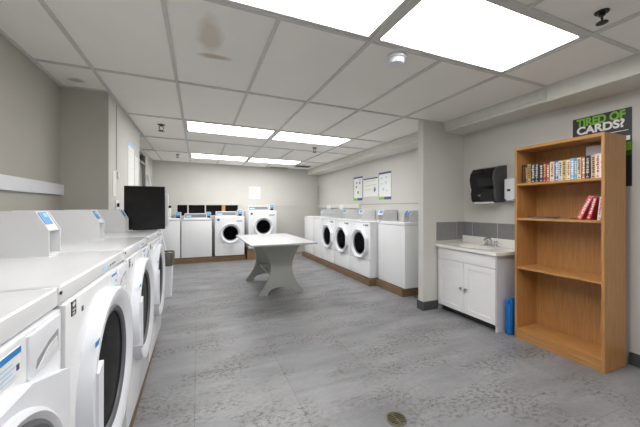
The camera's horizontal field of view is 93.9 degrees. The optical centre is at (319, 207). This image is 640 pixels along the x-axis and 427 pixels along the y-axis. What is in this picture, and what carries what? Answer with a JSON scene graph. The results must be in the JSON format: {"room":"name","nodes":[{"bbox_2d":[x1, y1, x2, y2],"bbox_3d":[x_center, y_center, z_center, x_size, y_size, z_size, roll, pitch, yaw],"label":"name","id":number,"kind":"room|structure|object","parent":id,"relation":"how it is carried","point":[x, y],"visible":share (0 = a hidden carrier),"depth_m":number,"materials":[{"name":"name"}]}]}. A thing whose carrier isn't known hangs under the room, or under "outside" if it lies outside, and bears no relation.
{"room":"laundry","nodes":[
{"label":"laundry","id":0,"kind":"room"},
{"bbox_2d":[0,34,139,210],"bbox_3d":[-1.419,0.040,0.675,0.520,2.420,7.820,0,0,-22],"label":"wall","id":1,"kind":"structure","parent":0,"point":[51,132],"depth_m":2.70,"materials":[{"name":"beige paint"}]},
{"bbox_2d":[0,174,63,194],"bbox_3d":[-1.226,-0.164,-0.052,0.030,0.097,6.027,0,0,-22],"label":"trim","id":2,"kind":"structure","parent":1,"relation":"attached to","point":[7,182],"depth_m":2.17,"materials":[{"name":"white plastic"}]},
{"bbox_2d":[113,170,115,195],"bbox_3d":[-2.113,-0.250,3.075,0.004,0.260,0.130,0,0,-22],"label":"notice","id":3,"kind":"object","parent":1,"relation":"attached to","point":[114,172],"visible":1,"depth_m":3.07,"materials":[{"name":"white paper"}]},
{"bbox_2d":[115,200,119,208],"bbox_3d":[-2.130,-0.035,3.150,0.030,0.090,0.100,0,0,-22],"label":"wall outlet","id":4,"kind":"object","parent":1,"relation":"attached to","point":[117,204],"visible":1,"depth_m":3.13,"materials":[{"name":"white plastic"}]},
{"bbox_2d":[116,105,119,178],"bbox_3d":[-2.145,-0.695,3.174,0.020,0.770,0.063,0,0,-22],"label":"conduit","id":5,"kind":"object","parent":1,"relation":"attached to","point":[117,173],"visible":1,"depth_m":3.14,"materials":[{"name":"grey metal"}]},
{"bbox_2d":[128,141,133,185],"bbox_3d":[-2.420,-0.510,3.830,0.005,0.620,0.360,0,0,-22],"label":"notice","id":6,"kind":"object","parent":1,"relation":"attached to","point":[130,146],"visible":0.96,"depth_m":3.79,"materials":[{"name":"white paper"}]},
{"bbox_2d":[135,156,137,185],"bbox_3d":[-2.559,-0.460,4.173,0.005,0.500,0.260,0,0,-22],"label":"notice","id":7,"kind":"object","parent":1,"relation":"attached to","point":[136,158],"visible":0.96,"depth_m":4.16,"materials":[{"name":"white paper"}]},
{"bbox_2d":[140,148,151,185],"bbox_3d":[-3.456,0.040,5.638,0.150,2.420,2.910,0,0,-22],"label":"wall","id":8,"kind":"structure","parent":0,"point":[148,160],"depth_m":6.48,"materials":[{"name":"grey paint"}]},
{"bbox_2d":[140,155,145,185],"bbox_3d":[-3.402,0.100,5.606,0.145,2.300,0.950,0,0,-22],"label":"door","id":9,"kind":"structure","parent":8,"relation":"in","point":[142,158],"depth_m":6.00,"materials":[{"name":"metal"}]},
{"bbox_2d":[152,161,317,252],"bbox_3d":[-2.087,0.040,7.847,4.350,2.420,0.150,0,0,-22],"label":"wall","id":10,"kind":"structure","parent":0,"point":[185,183],"depth_m":7.81,"materials":[{"name":"grey paint"}]},
{"bbox_2d":[176,204,239,215],"bbox_3d":[-2.806,0.046,7.544,1.490,0.287,0.170,0,0,-22],"label":"window","id":11,"kind":"structure","parent":10,"relation":"in","point":[183,208],"depth_m":7.55,"materials":[{"name":"black glass"}]},
{"bbox_2d":[249,187,259,198],"bbox_3d":[-1.729,-0.400,7.909,0.300,0.320,0.005,0,0,-22],"label":"notice","id":12,"kind":"object","parent":10,"relation":"attached to","point":[254,192],"visible":1,"depth_m":7.91,"materials":[{"name":"white paper"}]},
{"bbox_2d":[241,206,316,206],"bbox_3d":[-1.052,-0.045,8.180,2.178,0.020,0.014,0,0,-22],"label":"trim","id":13,"kind":"structure","parent":10,"relation":"attached to","point":[241,206],"depth_m":8.29,"materials":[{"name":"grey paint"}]},
{"bbox_2d":[0,0,639,169],"bbox_3d":[-0.101,-1.114,2.874,4.620,0.086,10.800,0,0,-22],"label":"ceiling","id":14,"kind":"structure","parent":0,"point":[216,45],"depth_m":2.40,"materials":[{"name":"tile"}]},
{"bbox_2d":[157,124,164,131],"bbox_3d":[-2.130,-1.071,4.013,0.096,0.093,0.096,0,0,-31],"label":"sprinkler","id":15,"kind":"object","parent":14,"relation":"attached to","point":[160,125],"visible":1,"depth_m":4.00,"materials":[{"name":"black metal"}]},
{"bbox_2d":[190,153,248,161],"bbox_3d":[-2.189,-1.121,6.533,1.191,0.048,0.581,1,0,-22],"label":"ceiling light","id":16,"kind":"object","parent":14,"relation":"attached to","point":[203,156],"visible":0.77,"depth_m":6.57,"materials":[{"name":"white plastic"}]},
{"bbox_2d":[185,121,275,138],"bbox_3d":[-1.269,-1.121,4.273,1.191,0.048,0.581,1,0,-22],"label":"ceiling light","id":17,"kind":"object","parent":14,"relation":"attached to","point":[199,127],"visible":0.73,"depth_m":4.28,"materials":[{"name":"white plastic"}]},
{"bbox_2d":[247,158,300,164],"bbox_3d":[-1.059,-1.106,6.993,1.191,0.048,0.581,1,0,-22],"label":"ceiling light","id":18,"kind":"object","parent":14,"relation":"attached to","point":[250,159],"visible":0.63,"depth_m":7.04,"materials":[{"name":"white plastic"}]},
{"bbox_2d":[270,131,352,145],"bbox_3d":[-0.139,-1.106,4.733,1.191,0.048,0.581,1,0,-22],"label":"ceiling light","id":19,"kind":"object","parent":14,"relation":"attached to","point":[280,136],"visible":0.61,"depth_m":4.75,"materials":[{"name":"white plastic"}]},
{"bbox_2d":[217,0,409,39],"bbox_3d":[-0.119,-1.121,1.448,1.191,0.048,0.581,1,0,-22],"label":"ceiling light","id":20,"kind":"object","parent":14,"relation":"attached to","point":[364,19],"visible":1,"depth_m":1.68,"materials":[{"name":"white plastic"}]},
{"bbox_2d":[0,0,639,169],"bbox_3d":[-0.074,-1.094,2.874,4.370,0.073,10.580,0,0,-22],"label":"ceiling grid","id":21,"kind":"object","parent":14,"relation":"attached to","point":[530,8],"depth_m":2.40,"materials":[{"name":"grey metal"}]},
{"bbox_2d":[387,51,406,66],"bbox_3d":[0.552,-1.064,2.157,0.140,0.061,0.140,0,0,-22],"label":"smoke detector","id":22,"kind":"object","parent":14,"relation":"attached to","point":[397,58],"visible":1,"depth_m":2.12,"materials":[{"name":"white plastic"}]},
{"bbox_2d":[374,0,587,73],"bbox_3d":[1.011,-1.106,1.908,1.191,0.048,0.581,1,0,-22],"label":"ceiling light","id":23,"kind":"object","parent":14,"relation":"attached to","point":[496,36],"visible":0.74,"depth_m":1.87,"materials":[{"name":"white plastic"}]},
{"bbox_2d":[594,8,609,25],"bbox_3d":[1.561,-1.053,1.656,0.067,0.065,0.067,0,0,-41],"label":"sprinkler","id":24,"kind":"object","parent":14,"relation":"attached to","point":[600,13],"visible":1,"depth_m":1.65,"materials":[{"name":"black metal"}]},
{"bbox_2d":[133,252,639,426],"bbox_3d":[-0.149,1.300,3.059,4.770,0.100,11.380,0,0,-22],"label":"floor","id":25,"kind":"structure","parent":0,"point":[339,351],"depth_m":2.33,"materials":[{"name":"grey concrete"}]},
{"bbox_2d":[0,287,69,426],"bbox_3d":[-0.895,0.582,0.344,0.812,1.136,0.713,0,0,-22],"label":"washer","id":26,"kind":"object","parent":25,"relation":"on","point":[34,387],"visible":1,"depth_m":0.64,"materials":[{"name":"white metal"}]},
{"bbox_2d":[0,364,15,389],"bbox_3d":[-0.588,0.315,0.562,0.001,0.030,0.051,0,0,-22],"label":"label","id":27,"kind":"object","parent":26,"relation":"on","point":[7,371],"depth_m":0.56,"materials":[{"name":"white paper"}]},
{"bbox_2d":[0,211,132,426],"bbox_3d":[-1.170,0.582,1.031,0.820,1.136,0.763,0,0,-22],"label":"washer","id":28,"kind":"object","parent":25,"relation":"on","point":[95,308],"visible":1,"depth_m":1.11,"materials":[{"name":"white metal"}]},
{"bbox_2d":[11,210,153,426],"bbox_3d":[-1.456,0.582,1.733,0.820,1.136,0.748,0,0,-22],"label":"washer","id":29,"kind":"object","parent":25,"relation":"on","point":[81,230],"visible":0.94,"depth_m":1.85,"materials":[{"name":"white metal"}]},
{"bbox_2d":[97,209,164,361],"bbox_3d":[-1.748,0.582,2.451,0.820,1.136,0.798,0,0,-22],"label":"washer","id":30,"kind":"object","parent":25,"relation":"on","point":[116,221],"visible":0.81,"depth_m":2.59,"materials":[{"name":"white metal"}]},
{"bbox_2d":[124,186,170,229],"bbox_3d":[-1.651,0.001,2.882,0.390,0.415,0.096,0,0,-22],"label":"monitor","id":31,"kind":"object","parent":30,"relation":"on","point":[146,207],"visible":0.9,"depth_m":2.83,"materials":[{"name":"black plastic"}]},
{"bbox_2d":[129,337,157,426],"bbox_3d":[-1.331,1.200,1.402,0.752,0.097,3.020,0,0,-22],"label":"plinth","id":32,"kind":"object","parent":25,"relation":"on","point":[143,384],"visible":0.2,"depth_m":1.92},
{"bbox_2d":[146,175,165,249],"bbox_3d":[-3.374,0.282,6.238,0.425,1.918,0.100,0,0,-22],"label":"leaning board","id":33,"kind":"object","parent":25,"relation":"on","point":[147,176],"visible":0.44,"depth_m":6.22,"materials":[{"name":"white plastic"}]},
{"bbox_2d":[164,250,174,297],"bbox_3d":[-2.243,0.937,4.249,0.324,0.624,0.324,0,0,-22],"label":"waste bin","id":34,"kind":"object","parent":25,"relation":"on","point":[169,254],"visible":0.39,"depth_m":4.17,"materials":[{"name":"white plastic"}]},
{"bbox_2d":[161,208,181,258],"bbox_3d":[-3.501,0.537,6.798,0.622,1.175,0.648,0,0,-22],"label":"washer","id":35,"kind":"object","parent":25,"relation":"on","point":[171,233],"visible":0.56,"depth_m":6.58,"materials":[{"name":"white metal"}]},
{"bbox_2d":[181,212,211,257],"bbox_3d":[-2.899,0.613,7.043,0.642,1.025,0.648,0,0,-22],"label":"washer","id":36,"kind":"object","parent":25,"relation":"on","point":[196,228],"visible":1,"depth_m":6.76,"materials":[{"name":"white metal"}]},
{"bbox_2d":[174,253,244,263],"bbox_3d":[-2.857,1.188,7.091,2.045,0.121,0.630,0,0,-22],"label":"plinth","id":37,"kind":"object","parent":25,"relation":"on","point":[213,258],"visible":0.39,"depth_m":6.88,"materials":[{"name":"brown wood"}]},
{"bbox_2d":[214,210,243,255],"bbox_3d":[-2.226,0.588,7.293,0.665,1.074,0.712,0,0,-22],"label":"washer","id":38,"kind":"object","parent":25,"relation":"on","point":[227,224],"visible":0.98,"depth_m":7.01,"materials":[{"name":"white metal"}]},
{"bbox_2d":[244,246,255,259],"bbox_3d":[-1.526,1.121,7.622,0.740,0.255,0.650,0,0,-22],"label":"plinth","id":39,"kind":"object","parent":25,"relation":"on","point":[250,254],"visible":0.24,"depth_m":7.23,"materials":[{"name":"brown wood"}]},
{"bbox_2d":[245,205,275,248],"bbox_3d":[-1.513,0.454,7.583,0.685,1.074,0.712,0,0,-22],"label":"washer","id":40,"kind":"object","parent":25,"relation":"on","point":[258,219],"visible":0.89,"depth_m":7.32,"materials":[{"name":"white metal"}]},
{"bbox_2d":[236,233,316,296],"bbox_3d":[-0.730,0.855,4.540,0.880,0.789,1.540,0,0,-22],"label":"folding table","id":41,"kind":"object","parent":25,"relation":"on","point":[275,253],"visible":1,"depth_m":4.35,"materials":[{"name":"white laminate"}]},
{"bbox_2d":[259,263,269,274],"bbox_3d":[-0.745,0.983,4.801,0.300,0.025,0.943,0,0,-22],"label":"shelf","id":42,"kind":"object","parent":41,"relation":"attached to","point":[265,266],"depth_m":4.95,"materials":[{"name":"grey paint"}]},
{"bbox_2d":[304,209,330,254],"bbox_3d":[-0.005,0.590,7.615,0.628,1.107,0.602,0,0,-22],"label":"washer","id":43,"kind":"object","parent":25,"relation":"on","point":[325,212],"visible":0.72,"depth_m":7.50,"materials":[{"name":"white metal"}]},
{"bbox_2d":[313,209,342,257],"bbox_3d":[0.217,0.590,7.063,0.633,1.107,0.552,0,0,-22],"label":"washer","id":44,"kind":"object","parent":25,"relation":"on","point":[334,213],"visible":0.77,"depth_m":6.96,"materials":[{"name":"white metal"}]},
{"bbox_2d":[302,251,377,285],"bbox_3d":[0.464,1.198,6.432,0.670,0.103,3.335,0,0,-22],"label":"plinth","id":45,"kind":"object","parent":25,"relation":"on","point":[365,280],"visible":0.44,"depth_m":5.60,"materials":[{"name":"brown wood"}]},
{"bbox_2d":[322,210,357,262],"bbox_3d":[0.429,0.590,6.469,0.687,1.107,0.656,0,0,-22],"label":"washer","id":46,"kind":"object","parent":25,"relation":"on","point":[328,224],"visible":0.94,"depth_m":6.32,"materials":[{"name":"white metal"}]},
{"bbox_2d":[334,210,376,269],"bbox_3d":[0.684,0.590,5.844,0.687,1.107,0.666,0,0,-22],"label":"washer","id":47,"kind":"object","parent":25,"relation":"on","point":[342,252],"visible":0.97,"depth_m":5.71,"materials":[{"name":"white metal"}]},
{"bbox_2d":[350,210,396,277],"bbox_3d":[0.942,0.590,5.210,0.687,1.107,0.676,0,0,-22],"label":"washer","id":48,"kind":"object","parent":25,"relation":"on","point":[364,233],"visible":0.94,"depth_m":4.97,"materials":[{"name":"white metal"}]},
{"bbox_2d":[385,411,406,426],"bbox_3d":[0.450,1.247,1.770,0.124,0.005,0.124,0,0,-22],"label":"floor drain","id":49,"kind":"object","parent":25,"relation":"on","point":[394,418],"visible":1,"depth_m":1.77,"materials":[{"name":"metal"}]},
{"bbox_2d":[376,210,417,296],"bbox_3d":[1.285,0.642,4.582,0.545,1.213,0.691,0,0,-22],"label":"washer","id":50,"kind":"object","parent":25,"relation":"on","point":[397,240],"depth_m":4.33,"materials":[{"name":"white metal"}]},
{"bbox_2d":[436,235,514,332],"bbox_3d":[1.798,0.799,3.412,0.469,0.899,0.809,0,0,-22],"label":"base cabinet","id":51,"kind":"object","parent":25,"relation":"on","point":[475,280],"visible":0.93,"depth_m":3.21,"materials":[{"name":"white paint"}]},
{"bbox_2d":[436,235,514,255],"bbox_3d":[1.801,0.457,3.413,0.463,0.213,0.809,0,0,-22],"label":"countertop","id":52,"kind":"structure","parent":51,"relation":"on","point":[470,243],"depth_m":3.38,"materials":[{"name":"white stone"}]},
{"bbox_2d":[483,237,498,246],"bbox_3d":[1.920,0.389,3.416,0.147,0.111,0.170,0,0,-22],"label":"faucet","id":53,"kind":"object","parent":52,"relation":"on","point":[486,241],"visible":1,"depth_m":3.41,"materials":[{"name":"silver metal"}]},
{"bbox_2d":[505,297,514,334],"bbox_3d":[2.004,1.069,3.013,0.326,0.359,0.061,0,0,-22],"label":"step stool","id":54,"kind":"object","parent":25,"relation":"on","point":[509,304],"visible":0.52,"depth_m":2.94,"materials":[{"name":"blue plastic"}]},
{"bbox_2d":[515,132,625,373],"bbox_3d":[2.148,0.338,2.624,0.297,1.822,0.689,0,0,-22],"label":"bookcase","id":55,"kind":"object","parent":25,"relation":"on","point":[570,274],"visible":0.98,"depth_m":2.65,"materials":[{"name":"orange wood"}]},
{"bbox_2d":[522,165,527,182],"bbox_3d":[2.003,-0.320,2.885,0.116,0.175,0.030,0,0,-22],"label":"paperback book","id":56,"kind":"object","parent":55,"relation":"on","point":[523,166],"visible":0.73,"depth_m":2.86,"materials":[{"name":"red paper"}]},
{"bbox_2d":[525,166,527,182],"bbox_3d":[2.011,-0.315,2.858,0.116,0.165,0.022,0,0,-22],"label":"paperback book","id":57,"kind":"object","parent":55,"relation":"on","point":[526,167],"visible":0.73,"depth_m":2.83,"materials":[{"name":"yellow paper"}]},
{"bbox_2d":[528,164,530,182],"bbox_3d":[2.018,-0.322,2.833,0.116,0.178,0.026,0,0,-22],"label":"paperback book","id":58,"kind":"object","parent":55,"relation":"on","point":[529,165],"visible":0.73,"depth_m":2.81,"materials":[{"name":"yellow paper"}]},
{"bbox_2d":[531,163,534,182],"bbox_3d":[2.035,-0.323,2.805,0.116,0.180,0.037,0,0,-22],"label":"paperback book","id":59,"kind":"object","parent":55,"relation":"on","point":[533,164],"visible":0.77,"depth_m":2.78,"materials":[{"name":"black paper"}]},
{"bbox_2d":[535,163,538,181],"bbox_3d":[2.043,-0.322,2.769,0.116,0.178,0.035,0,0,-22],"label":"paperback book","id":60,"kind":"object","parent":55,"relation":"on","point":[536,164],"visible":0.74,"depth_m":2.74,"materials":[{"name":"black paper"}]},
{"bbox_2d":[539,163,542,181],"bbox_3d":[2.061,-0.321,2.738,0.116,0.176,0.035,0,0,-22],"label":"paperback book","id":61,"kind":"object","parent":55,"relation":"on","point":[540,164],"visible":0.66,"depth_m":2.72,"materials":[{"name":"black paper"}]},
{"bbox_2d":[543,162,549,181],"bbox_3d":[2.070,-0.324,2.706,0.116,0.182,0.028,0,0,-22],"label":"paperback book","id":62,"kind":"object","parent":55,"relation":"on","point":[544,163],"visible":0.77,"depth_m":2.69,"materials":[{"name":"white paper"}]},
{"bbox_2d":[546,163,549,180],"bbox_3d":[2.080,-0.315,2.681,0.116,0.165,0.024,0,0,-22],"label":"paperback book","id":63,"kind":"object","parent":55,"relation":"on","point":[547,164],"visible":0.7,"depth_m":2.66,"materials":[{"name":"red paper"}]},
{"bbox_2d":[550,162,554,180],"bbox_3d":[2.095,-0.319,2.655,0.116,0.172,0.034,0,0,-22],"label":"paperback book","id":64,"kind":"object","parent":55,"relation":"on","point":[552,164],"visible":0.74,"depth_m":2.63,"materials":[{"name":"white paper"}]},
{"bbox_2d":[555,161,557,180],"bbox_3d":[2.113,-0.321,2.624,0.116,0.176,0.035,0,0,-22],"label":"paperback book","id":65,"kind":"object","parent":55,"relation":"on","point":[556,162],"visible":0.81,"depth_m":2.60,"materials":[{"name":"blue paper"}]},
{"bbox_2d":[558,161,561,180],"bbox_3d":[2.117,-0.318,2.591,0.116,0.170,0.026,0,0,-22],"label":"paperback book","id":66,"kind":"object","parent":55,"relation":"on","point":[559,162],"visible":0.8,"depth_m":2.57,"materials":[{"name":"white paper"}]},
{"bbox_2d":[562,160,565,179],"bbox_3d":[2.129,-0.320,2.566,0.116,0.174,0.028,0,0,-22],"label":"paperback book","id":67,"kind":"object","parent":55,"relation":"on","point":[563,161],"visible":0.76,"depth_m":2.54,"materials":[{"name":"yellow paper"}]},
{"bbox_2d":[566,160,569,179],"bbox_3d":[2.144,-0.319,2.541,0.116,0.172,0.026,0,0,-22],"label":"paperback book","id":68,"kind":"object","parent":55,"relation":"on","point":[567,161],"visible":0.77,"depth_m":2.52,"materials":[{"name":"white paper"}]},
{"bbox_2d":[570,158,574,179],"bbox_3d":[2.158,-0.323,2.517,0.116,0.180,0.026,0,0,-22],"label":"paperback book","id":69,"kind":"object","parent":55,"relation":"on","point":[572,159],"visible":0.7,"depth_m":2.49,"materials":[{"name":"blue paper"}]},
{"bbox_2d":[574,158,576,178],"bbox_3d":[2.163,-0.321,2.492,0.116,0.176,0.022,0,0,-22],"label":"paperback book","id":70,"kind":"object","parent":55,"relation":"on","point":[575,159],"visible":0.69,"depth_m":2.47,"materials":[{"name":"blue paper"}]},
{"bbox_2d":[577,157,581,178],"bbox_3d":[2.171,-0.322,2.467,0.116,0.178,0.026,0,0,-22],"label":"paperback book","id":71,"kind":"object","parent":55,"relation":"on","point":[579,160],"visible":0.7,"depth_m":2.44,"materials":[{"name":"white paper"}]},
{"bbox_2d":[582,157,584,178],"bbox_3d":[2.188,-0.324,2.445,0.116,0.182,0.026,0,0,-22],"label":"paperback book","id":72,"kind":"object","parent":55,"relation":"on","point":[583,158],"visible":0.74,"depth_m":2.42,"materials":[{"name":"white paper"}]},
{"bbox_2d":[585,155,590,178],"bbox_3d":[2.189,-0.326,2.411,0.116,0.186,0.035,0,0,-22],"label":"paperback book","id":73,"kind":"object","parent":55,"relation":"on","point":[588,157],"visible":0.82,"depth_m":2.38,"materials":[{"name":"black paper"}]},
{"bbox_2d":[577,195,599,219],"bbox_3d":[2.190,-0.003,2.431,0.131,0.196,0.111,0,0,-22],"label":"paperback book","id":74,"kind":"object","parent":55,"relation":"on","point":[582,215],"visible":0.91,"depth_m":2.41,"materials":[{"name":"red paper"}]},
{"bbox_2d":[586,196,599,219],"bbox_3d":[2.208,0.002,2.387,0.131,0.186,0.076,0,0,-22],"label":"paperback book","id":75,"kind":"object","parent":55,"relation":"on","point":[592,214],"visible":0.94,"depth_m":2.36,"materials":[{"name":"red paper"}]},
{"bbox_2d":[591,155,594,177],"bbox_3d":[2.211,-0.326,2.384,0.116,0.186,0.030,0,0,-22],"label":"paperback book","id":76,"kind":"object","parent":55,"relation":"on","point":[592,156],"visible":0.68,"depth_m":2.36,"materials":[{"name":"white paper"}]},
{"bbox_2d":[586,145,600,155],"bbox_3d":[2.304,-0.376,2.451,0.012,0.285,0.200,0,0,-22],"label":"folder","id":77,"kind":"object","parent":55,"relation":"on","point":[591,150],"visible":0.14,"depth_m":2.49,"materials":[{"name":"grey paper"}]},
{"bbox_2d":[595,153,599,177],"bbox_3d":[2.216,-0.328,2.352,0.116,0.190,0.030,0,0,-22],"label":"paperback book","id":78,"kind":"object","parent":55,"relation":"on","point":[597,156],"visible":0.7,"depth_m":2.33,"materials":[{"name":"white paper"}]},
{"bbox_2d":[596,155,598,176],"bbox_3d":[2.163,-0.326,2.330,0.001,0.163,0.016,0,0,-22],"label":"print","id":79,"kind":"object","parent":78,"relation":"attached to","point":[597,156],"depth_m":2.33},
{"bbox_2d":[597,197,600,219],"bbox_3d":[2.228,0.004,2.338,0.131,0.181,0.040,0,0,-22],"label":"paperback book","id":80,"kind":"object","parent":55,"relation":"on","point":[599,208],"visible":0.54,"depth_m":2.32,"materials":[{"name":"white paper"}]},
{"bbox_2d":[418,120,463,307],"bbox_3d":[1.548,0.040,3.810,0.660,2.420,0.090,0,0,-22],"label":"wall partition","id":81,"kind":"structure","parent":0,"point":[440,154],"depth_m":3.72,"materials":[{"name":"grey paint"}]},
{"bbox_2d":[417,300,437,310],"bbox_3d":[1.339,1.198,3.724,0.232,0.105,0.114,0,0,-22],"label":"baseboard","id":82,"kind":"structure","parent":81,"relation":"attached to","point":[428,305],"depth_m":3.67,"materials":[{"name":"grey plastic"}]},
{"bbox_2d":[318,89,639,363],"bbox_3d":[2.019,0.040,3.726,0.150,2.420,10.880,0,0,-22],"label":"wall","id":83,"kind":"structure","parent":0,"point":[494,146],"depth_m":3.37,"materials":[{"name":"grey paint"}]},
{"bbox_2d":[317,186,318,214],"bbox_3d":[-0.060,-0.216,8.530,0.045,0.811,0.122,0,0,10],"label":"pipe","id":84,"kind":"object","parent":83,"relation":"attached to","point":[318,186],"visible":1,"depth_m":8.47,"materials":[{"name":"metal"}]},
{"bbox_2d":[318,204,360,207],"bbox_3d":[0.411,-0.043,7.417,0.045,0.085,2.330,0,0,-22],"label":"trim","id":85,"kind":"structure","parent":83,"relation":"attached to","point":[334,205],"depth_m":6.97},
{"bbox_2d":[354,176,362,200],"bbox_3d":[0.822,-0.415,6.462,0.005,0.510,0.390,0,0,-22],"label":"notice","id":86,"kind":"object","parent":83,"relation":"attached to","point":[358,181],"visible":1,"depth_m":6.44,"materials":[{"name":"white paper"}]},
{"bbox_2d":[363,177,377,196],"bbox_3d":[1.010,-0.415,5.993,0.012,0.370,0.540,0,0,-22],"label":"notice","id":87,"kind":"object","parent":83,"relation":"attached to","point":[370,184],"visible":1,"depth_m":5.96,"materials":[{"name":"white paper"}]},
{"bbox_2d":[379,171,390,199],"bbox_3d":[1.201,-0.410,5.531,0.005,0.510,0.400,0,0,-22],"label":"notice","id":88,"kind":"object","parent":83,"relation":"attached to","point":[384,177],"visible":1,"depth_m":5.51,"materials":[{"name":"white paper"}]},
{"bbox_2d":[361,203,417,204],"bbox_3d":[1.257,-0.073,5.392,0.006,0.010,2.040,0,0,-22],"label":"trim","id":89,"kind":"structure","parent":83,"relation":"attached to","point":[392,203],"depth_m":5.11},
{"bbox_2d":[307,70,639,174],"bbox_3d":[1.635,-0.952,3.570,0.062,0.041,10.580,0,0,-22],"label":"trim","id":90,"kind":"structure","parent":83,"relation":"attached to","point":[635,73],"depth_m":2.80,"materials":[{"name":"white paint"}]},
{"bbox_2d":[308,54,639,174],"bbox_3d":[1.781,-1.022,3.629,0.365,0.175,10.580,0,0,-22],"label":"ceiling soffit","id":91,"kind":"structure","parent":83,"relation":"attached to","point":[629,64],"depth_m":2.75,"materials":[{"name":"white paint"}]},
{"bbox_2d":[436,221,514,240],"bbox_3d":[1.829,0.292,3.379,0.465,0.235,0.920,0,0,-22],"label":"backsplash","id":92,"kind":"structure","parent":83,"relation":"attached to","point":[456,230],"depth_m":3.71,"materials":[{"name":"tile"}]},
{"bbox_2d":[470,165,506,203],"bbox_3d":[1.934,-0.265,3.449,0.215,0.430,0.310,0,0,-22],"label":"paper towel dispenser","id":93,"kind":"object","parent":83,"relation":"attached to","point":[486,184],"visible":0.99,"depth_m":3.35,"materials":[{"name":"grey plastic"}]},
{"bbox_2d":[474,202,502,203],"bbox_3d":[1.946,-0.059,3.465,0.160,0.018,0.250,0,0,-22],"label":"paper towel","id":94,"kind":"object","parent":93,"relation":"attached to","point":[474,202],"depth_m":3.41,"materials":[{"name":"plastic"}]},
{"bbox_2d":[346,86,639,163],"bbox_3d":[2.222,-0.998,2.524,0.380,0.135,8.200,0,0,-22],"label":"trim","id":95,"kind":"structure","parent":83,"relation":"attached to","point":[544,88],"depth_m":2.97,"materials":[{"name":"white paint"}]},
{"bbox_2d":[504,178,514,200],"bbox_3d":[2.082,-0.198,3.239,0.100,0.235,0.120,0,0,-22],"label":"soap dispenser","id":96,"kind":"object","parent":83,"relation":"attached to","point":[509,184],"visible":0.75,"depth_m":3.22,"materials":[{"name":"white plastic"}]},
{"bbox_2d":[573,107,631,185],"bbox_3d":[2.405,-0.491,2.567,0.005,0.632,0.405,0,0,-22],"label":"poster","id":97,"kind":"object","parent":83,"relation":"attached to","point":[619,121],"visible":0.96,"depth_m":2.48,"materials":[{"name":"paper"}]},
{"bbox_2d":[629,352,639,367],"bbox_3d":[3.058,1.200,0.959,0.012,0.100,4.670,0,0,-22],"label":"baseboard","id":98,"kind":"structure","parent":83,"relation":"attached to","point":[634,359],"depth_m":2.36,"materials":[{"name":"grey plastic"}]},
{"bbox_3d":[2.064,0.092,2.724,0.150,0.006,0.200,0,0,-26],"label":"brochure","id":99,"kind":"object","parent":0,"visible":0},
{"bbox_2d":[527,216,560,217],"bbox_3d":[2.079,0.085,2.781,0.150,0.006,0.200,0,0,-16],"label":"brochure","id":100,"kind":"object","parent":99,"relation":"on","point":[527,216],"visible":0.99,"depth_m":2.73,"materials":[{"name":"grey paper"}]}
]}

